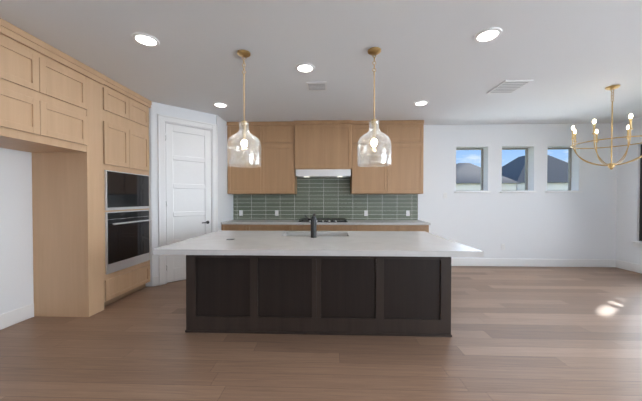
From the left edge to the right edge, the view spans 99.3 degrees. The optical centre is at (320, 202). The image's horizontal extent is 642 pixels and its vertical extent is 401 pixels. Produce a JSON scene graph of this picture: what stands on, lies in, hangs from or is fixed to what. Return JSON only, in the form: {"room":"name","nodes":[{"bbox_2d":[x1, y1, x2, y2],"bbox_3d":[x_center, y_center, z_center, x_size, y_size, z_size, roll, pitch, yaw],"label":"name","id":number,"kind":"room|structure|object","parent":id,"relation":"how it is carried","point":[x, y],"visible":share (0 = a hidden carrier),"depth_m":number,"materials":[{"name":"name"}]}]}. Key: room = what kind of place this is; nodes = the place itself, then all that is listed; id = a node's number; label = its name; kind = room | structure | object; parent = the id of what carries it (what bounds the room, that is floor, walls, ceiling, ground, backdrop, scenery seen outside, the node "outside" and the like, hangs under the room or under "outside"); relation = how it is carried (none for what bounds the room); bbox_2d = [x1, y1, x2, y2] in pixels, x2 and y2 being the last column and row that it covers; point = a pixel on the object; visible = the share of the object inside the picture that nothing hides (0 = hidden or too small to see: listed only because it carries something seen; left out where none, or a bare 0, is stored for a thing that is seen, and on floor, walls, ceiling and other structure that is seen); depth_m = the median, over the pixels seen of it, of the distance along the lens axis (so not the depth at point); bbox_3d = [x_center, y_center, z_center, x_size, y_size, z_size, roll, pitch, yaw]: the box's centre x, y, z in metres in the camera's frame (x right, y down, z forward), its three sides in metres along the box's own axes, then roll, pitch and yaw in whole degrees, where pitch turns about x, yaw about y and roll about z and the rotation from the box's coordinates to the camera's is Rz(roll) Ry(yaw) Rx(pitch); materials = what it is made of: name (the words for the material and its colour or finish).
{"room":"kitchen","nodes":[
{"label":"kitchen","id":0,"kind":"room"},
{"bbox_2d":[0,148,33,314],"bbox_3d":[-3.458,-0.101,1.848,0.180,2.860,8.297,0,1,2],"label":"wall","id":1,"kind":"structure","parent":0,"point":[16,256],"depth_m":2.97,"materials":[{"name":"white paint"}]},
{"bbox_2d":[0,303,33,329],"bbox_3d":[-3.405,1.269,0.522,0.015,0.155,5.255,0,1,2],"label":"baseboard","id":2,"kind":"structure","parent":1,"relation":"attached to","point":[13,317],"depth_m":2.97,"materials":[{"name":"white"}]},
{"bbox_2d":[0,18,43,145],"bbox_3d":[-3.010,-1.050,2.340,0.675,0.967,0.515,0,1,2],"label":"upper cabinet","id":3,"kind":"object","parent":1,"relation":"attached to","point":[21,53],"depth_m":2.44,"materials":[{"name":"brown wood"}]},
{"bbox_2d":[0,42,91,153],"bbox_3d":[-2.993,-1.057,2.854,0.675,0.967,0.515,0,1,2],"label":"upper cabinet","id":4,"kind":"object","parent":1,"relation":"attached to","point":[78,130],"depth_m":2.87,"materials":[{"name":"brown wood"}]},
{"bbox_2d":[146,108,152,285],"bbox_3d":[-2.952,-0.133,4.276,0.665,2.860,0.095,0,1,2],"label":"wall","id":5,"kind":"structure","parent":0,"point":[150,283],"depth_m":4.22,"materials":[{"name":"white paint"}]},
{"bbox_2d":[151,102,215,276],"bbox_3d":[-2.272,-0.137,4.606,1.024,2.860,0.110,-1,1,-42],"label":"wall","id":6,"kind":"structure","parent":0,"point":[168,110],"depth_m":4.26,"materials":[{"name":"white paint"}]},
{"bbox_2d":[153,276,158,285],"bbox_3d":[-2.580,1.222,4.261,0.082,0.150,0.015,-1,1,-42],"label":"baseboard","id":7,"kind":"structure","parent":6,"relation":"attached to","point":[155,280],"depth_m":4.26,"materials":[{"name":"white wood"}]},
{"bbox_2d":[165,123,210,282],"bbox_3d":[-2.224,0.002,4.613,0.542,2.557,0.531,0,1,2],"label":"pantry door","id":8,"kind":"structure","parent":6,"relation":"in","point":[188,182],"depth_m":4.57,"materials":[{"name":"white wood"}]},
{"bbox_2d":[158,114,217,285],"bbox_3d":[-2.235,-0.049,4.623,0.934,2.683,0.136,-1,1,-42],"label":"door frame","id":9,"kind":"structure","parent":6,"relation":"attached to","point":[163,120],"depth_m":4.34,"materials":[{"name":"white wood"}]},
{"bbox_2d":[216,115,232,230],"bbox_3d":[-1.897,-0.146,5.292,0.110,2.860,0.806,0,1,2],"label":"wall","id":10,"kind":"structure","parent":0,"point":[225,205],"depth_m":5.17,"materials":[{"name":"white paint"}]},
{"bbox_2d":[0,266,641,400],"bbox_3d":[1.190,1.391,1.723,9.720,0.120,8.567,0,1,2],"label":"floor","id":11,"kind":"structure","parent":0,"point":[520,333],"depth_m":2.40,"materials":[{"name":"brown wood"}]},
{"bbox_2d":[32,70,103,316],"bbox_3d":[-2.989,-0.118,3.232,0.657,2.856,0.215,0,1,2],"label":"tall cabinet","id":12,"kind":"object","parent":11,"relation":"on","point":[68,189],"depth_m":3.14,"materials":[{"name":"brown wood"}]},
{"bbox_2d":[104,75,151,305],"bbox_3d":[-2.955,-0.125,3.771,0.689,2.856,0.865,0,1,2],"label":"tall cabinet","id":13,"kind":"object","parent":11,"relation":"on","point":[127,219],"depth_m":3.68,"materials":[{"name":"brown wood"}]},
{"bbox_2d":[221,222,248,230],"bbox_3d":[-1.566,0.838,5.359,0.541,0.890,0.644,0,1,2],"label":"base cabinet","id":14,"kind":"object","parent":11,"relation":"on","point":[226,226],"depth_m":5.04,"materials":[{"name":"brown wood"}]},
{"bbox_2d":[249,222,292,230],"bbox_3d":[-0.962,0.838,5.339,0.932,0.890,0.644,0,1,2],"label":"base cabinet","id":15,"kind":"object","parent":11,"relation":"on","point":[253,226],"depth_m":5.01,"materials":[{"name":"brown wood"}]},
{"bbox_2d":[185,257,451,336],"bbox_3d":[-0.027,0.885,3.298,2.670,0.850,1.156,0,1,2],"label":"kitchen island","id":16,"kind":"object","parent":11,"relation":"on","point":[313,281],"depth_m":2.74,"materials":[{"name":"brown wood"}]},
{"bbox_2d":[153,237,483,256],"bbox_3d":[-0.040,0.440,2.890,2.950,0.050,0.920,0,1,2],"label":"island countertop","id":17,"kind":"structure","parent":16,"relation":"on","point":[196,246],"depth_m":2.62,"materials":[{"name":"white stone"}]},
{"bbox_2d":[305,215,316,236],"bbox_3d":[-0.125,0.277,3.241,0.146,0.267,0.072,0,1,2],"label":"faucet","id":18,"kind":"object","parent":17,"relation":"on","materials":[{"name":"black metal"}]},
{"bbox_2d":[285,233,348,236],"bbox_3d":[-0.068,0.547,3.553,0.864,0.204,0.424,0,1,2],"label":"sink","id":19,"kind":"object","parent":17,"relation":"in","point":[286,234],"depth_m":3.74,"materials":[{"name":"silver metal"}]},
{"bbox_2d":[293,222,360,230],"bbox_3d":[0.042,0.839,5.304,1.342,0.890,0.644,0,1,2],"label":"base cabinet","id":20,"kind":"object","parent":11,"relation":"on","point":[328,224],"depth_m":4.98,"materials":[{"name":"brown wood"}]},
{"bbox_2d":[229,220,428,225],"bbox_3d":[0.072,0.374,5.293,3.820,0.040,0.652,0,1,2],"label":"countertop","id":21,"kind":"structure","parent":20,"relation":"on","point":[351,222],"depth_m":4.98,"materials":[{"name":"white stone"}]},
{"bbox_2d":[297,218,348,221],"bbox_3d":[0.043,0.332,5.322,0.920,0.042,0.510,0,1,2],"label":"cooktop","id":22,"kind":"object","parent":21,"relation":"in","point":[302,219],"depth_m":5.16,"materials":[{"name":"black metal"}]},
{"bbox_2d":[361,226,404,230],"bbox_3d":[1.047,0.839,5.270,0.932,0.890,0.644,0,1,2],"label":"base cabinet","id":23,"kind":"object","parent":11,"relation":"on","point":[363,228],"depth_m":4.95,"materials":[{"name":"brown wood"}]},
{"bbox_2d":[405,226,428,232],"bbox_3d":[1.671,0.839,5.248,0.581,0.890,0.644,0,1,2],"label":"base cabinet","id":24,"kind":"object","parent":11,"relation":"on","point":[407,228],"depth_m":4.93,"materials":[{"name":"brown wood"}]},
{"bbox_2d":[0,0,641,124],"bbox_3d":[1.190,-1.589,1.684,9.720,0.120,8.567,0,1,2],"label":"ceiling","id":25,"kind":"structure","parent":0,"point":[572,59],"depth_m":2.84,"materials":[{"name":"white paint"}]},
{"bbox_2d":[132,32,159,46],"bbox_3d":[-1.651,-1.534,2.574,0.224,0.011,0.224,0,1,2],"label":"recessed light","id":26,"kind":"object","parent":25,"relation":"in","point":[144,39],"visible":1,"depth_m":2.56,"materials":[{"name":"white plastic"}]},
{"bbox_2d":[213,102,227,107],"bbox_3d":[-1.600,-1.558,4.348,0.224,0.011,0.224,0,1,2],"label":"recessed light","id":27,"kind":"object","parent":25,"relation":"in","point":[220,105],"visible":0.96,"depth_m":4.35,"materials":[{"name":"white plastic"}]},
{"bbox_2d":[227,49,260,167],"bbox_3d":[-0.793,-0.962,2.813,0.342,1.157,0.342,0,1,2],"label":"pendant light","id":28,"kind":"object","parent":25,"relation":"hanging from","point":[245,54],"visible":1,"depth_m":2.79,"materials":[{"name":"clear glass"}]},
{"bbox_2d":[295,63,314,72],"bbox_3d":[-0.181,-1.541,3.125,0.224,0.011,0.224,0,1,2],"label":"recessed light","id":29,"kind":"object","parent":25,"relation":"in","point":[304,67],"visible":1,"depth_m":3.11,"materials":[{"name":"white plastic"}]},
{"bbox_2d":[306,81,326,90],"bbox_3d":[-0.054,-1.546,3.625,0.270,0.014,0.270,0,1,2],"label":"ceiling vent","id":30,"kind":"object","parent":25,"relation":"in","point":[316,86],"visible":0.98,"depth_m":3.61,"materials":[{"name":"white metal"}]},
{"bbox_2d":[357,47,390,166],"bbox_3d":[0.539,-0.962,2.768,0.342,1.157,0.342,0,1,2],"label":"pendant light","id":31,"kind":"object","parent":25,"relation":"hanging from","point":[374,51],"visible":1,"depth_m":2.73,"materials":[{"name":"clear glass"}]},
{"bbox_2d":[414,101,428,105],"bbox_3d":[1.569,-1.556,4.269,0.224,0.011,0.224,0,1,2],"label":"recessed light","id":32,"kind":"object","parent":25,"relation":"in","point":[420,103],"visible":0.96,"depth_m":4.27,"materials":[{"name":"white plastic"}]},
{"bbox_2d":[474,27,501,42],"bbox_3d":[1.528,-1.533,2.500,0.224,0.011,0.224,0,1,2],"label":"recessed light","id":33,"kind":"object","parent":25,"relation":"in","point":[487,35],"visible":1,"depth_m":2.49,"materials":[{"name":"white plastic"}]},
{"bbox_2d":[487,80,532,93],"bbox_3d":[2.508,-1.547,3.647,0.340,0.014,0.420,0,1,2],"label":"ceiling vent","id":34,"kind":"object","parent":25,"relation":"in","point":[508,86],"visible":0.98,"depth_m":3.61,"materials":[{"name":"white metal"}]},
{"bbox_2d":[570,85,641,169],"bbox_3d":[3.899,-0.999,3.656,0.824,1.105,0.824,0,1,2],"label":"chandelier","id":35,"kind":"object","parent":25,"relation":"hanging from","point":[611,165],"visible":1,"depth_m":3.65,"materials":[{"name":"gold metal"}]},
{"bbox_2d":[418,123,617,258],"bbox_3d":[1.363,-0.152,5.708,9.550,2.860,0.250,0,1,2],"label":"wall","id":36,"kind":"structure","parent":0,"point":[540,224],"depth_m":5.49,"materials":[{"name":"white paint"}]},
{"bbox_2d":[227,122,262,193],"bbox_3d":[-1.469,-0.878,5.493,0.725,1.398,0.349,0,1,2],"label":"upper cabinet","id":37,"kind":"object","parent":36,"relation":"attached to","point":[241,180],"depth_m":5.33,"materials":[{"name":"brown wood"}]},
{"bbox_2d":[263,121,298,193],"bbox_3d":[-0.864,-0.877,5.472,0.725,1.398,0.349,0,1,2],"label":"upper cabinet","id":38,"kind":"object","parent":36,"relation":"attached to","point":[291,151],"depth_m":5.31,"materials":[{"name":"brown wood"}]},
{"bbox_2d":[295,120,326,171],"bbox_3d":[-0.198,-1.112,5.424,0.610,0.928,0.393,0,1,2],"label":"upper cabinet","id":39,"kind":"object","parent":36,"relation":"attached to","point":[310,135],"depth_m":5.24,"materials":[{"name":"brown wood"}]},
{"bbox_2d":[233,177,417,219],"bbox_3d":[0.074,-0.156,5.622,3.800,1.050,0.010,0,1,2],"label":"tile backsplash","id":40,"kind":"structure","parent":36,"relation":"attached to","point":[330,198],"depth_m":5.62,"materials":[{"name":"green tile"}]},
{"bbox_2d":[327,120,350,171],"bbox_3d":[0.292,-1.111,5.407,0.610,0.928,0.393,0,1,2],"label":"upper cabinet","id":41,"kind":"object","parent":36,"relation":"attached to","point":[338,131],"depth_m":5.22,"materials":[{"name":"brown wood"}]},
{"bbox_2d":[351,120,390,193],"bbox_3d":[0.970,-0.876,5.409,0.745,1.398,0.349,0,1,2],"label":"upper cabinet","id":42,"kind":"object","parent":36,"relation":"attached to","point":[368,179],"depth_m":5.25,"materials":[{"name":"brown wood"}]},
{"bbox_2d":[391,120,423,193],"bbox_3d":[1.594,-0.876,5.388,0.745,1.398,0.349,0,1,2],"label":"upper cabinet","id":43,"kind":"object","parent":36,"relation":"attached to","point":[407,136],"depth_m":5.22,"materials":[{"name":"brown wood"}]},
{"bbox_2d":[456,148,482,190],"bbox_3d":[3.061,-0.689,5.710,0.633,0.894,0.045,0,1,2],"label":"window","id":44,"kind":"structure","parent":36,"relation":"in","point":[481,149],"depth_m":5.68,"materials":[{"name":"grey"}]},
{"bbox_2d":[454,191,490,192],"bbox_3d":[3.057,-0.229,5.591,0.719,0.040,0.205,0,1,2],"label":"sill","id":45,"kind":"structure","parent":36,"relation":"attached to","point":[472,191],"depth_m":5.49,"materials":[{"name":"white"}]},
{"bbox_2d":[502,148,527,190],"bbox_3d":[3.966,-0.688,5.679,0.629,0.894,0.045,0,1,2],"label":"window","id":46,"kind":"structure","parent":36,"relation":"in","point":[526,169],"depth_m":5.65,"materials":[{"name":"grey"}]},
{"bbox_2d":[500,191,536,192],"bbox_3d":[3.962,-0.229,5.560,0.715,0.040,0.205,0,1,2],"label":"sill","id":47,"kind":"structure","parent":36,"relation":"attached to","point":[518,191],"depth_m":5.46,"materials":[{"name":"white"}]},
{"bbox_2d":[451,258,615,266],"bbox_3d":[3.941,1.204,5.504,3.879,0.155,0.015,0,1,2],"label":"baseboard","id":48,"kind":"structure","parent":36,"relation":"attached to","point":[536,262],"depth_m":5.48,"materials":[{"name":"white wood"}]},
{"bbox_2d":[547,148,571,190],"bbox_3d":[4.849,-0.688,5.649,0.611,0.894,0.045,0,1,2],"label":"window","id":49,"kind":"structure","parent":36,"relation":"in","point":[569,166],"depth_m":5.63,"materials":[{"name":"grey"}]},
{"bbox_2d":[545,191,581,192],"bbox_3d":[4.845,-0.228,5.530,0.697,0.040,0.205,0,1,2],"label":"sill","id":50,"kind":"structure","parent":36,"relation":"attached to","point":[563,191],"depth_m":5.43,"materials":[{"name":"white"}]},
{"bbox_2d":[616,117,641,264],"bbox_3d":[5.867,-0.095,1.403,0.250,2.860,8.047,0,1,2],"label":"wall","id":51,"kind":"structure","parent":0,"point":[628,204],"depth_m":5.21,"materials":[{"name":"white paint"}]},
{"bbox_2d":[616,260,641,272],"bbox_3d":[5.737,1.256,1.507,0.015,0.155,7.850,0,1,2],"label":"baseboard","id":52,"kind":"structure","parent":51,"relation":"attached to","point":[629,266],"depth_m":5.18,"materials":[{"name":"white wood"}]},
{"bbox_2d":[632,241,641,247],"bbox_3d":[5.848,0.768,4.498,0.080,0.112,1.250,0,1,2],"label":"sill","id":53,"kind":"structure","parent":51,"relation":"attached to","point":[637,244],"depth_m":5.04,"materials":[{"name":"white wood"}]},
{"bbox_2d":[639,144,641,240],"bbox_3d":[5.913,-0.176,4.484,0.050,1.794,1.144,0,1,2],"label":"window","id":54,"kind":"structure","parent":51,"relation":"in","point":[640,226],"depth_m":5.04,"materials":[{"name":"grey"}]},
{"label":"outside","id":55,"kind":"structure","parent":0,"visible":0},
{"bbox_2d":[456,149,567,166],"bbox_3d":[30.360,-26.329,13.681,180.000,65.000,110.200,0,1,2],"label":"sky","id":56,"kind":"structure","parent":55,"point":[471,156],"depth_m":68.28,"materials":[{"name":"blue"}]},
{"bbox_3d":[30.357,1.445,13.947,180.000,0.250,110.000,0,1,2],"label":"ground","id":57,"kind":"structure","parent":55,"visible":0},
{"bbox_2d":[456,163,519,189],"bbox_3d":[20.755,-2.402,40.244,9.800,6.750,10.800,0,1,2],"label":"house","id":58,"kind":"structure","parent":57,"relation":"on","point":[468,176],"depth_m":35.62,"materials":[{"name":"white"}]},
{"bbox_2d":[502,155,567,189],"bbox_3d":[33.101,-3.236,42.811,13.300,8.350,12.800,0,1,2],"label":"house","id":59,"kind":"structure","parent":57,"relation":"on","point":[557,173],"depth_m":38.57,"materials":[{"name":"white"}]}
]}

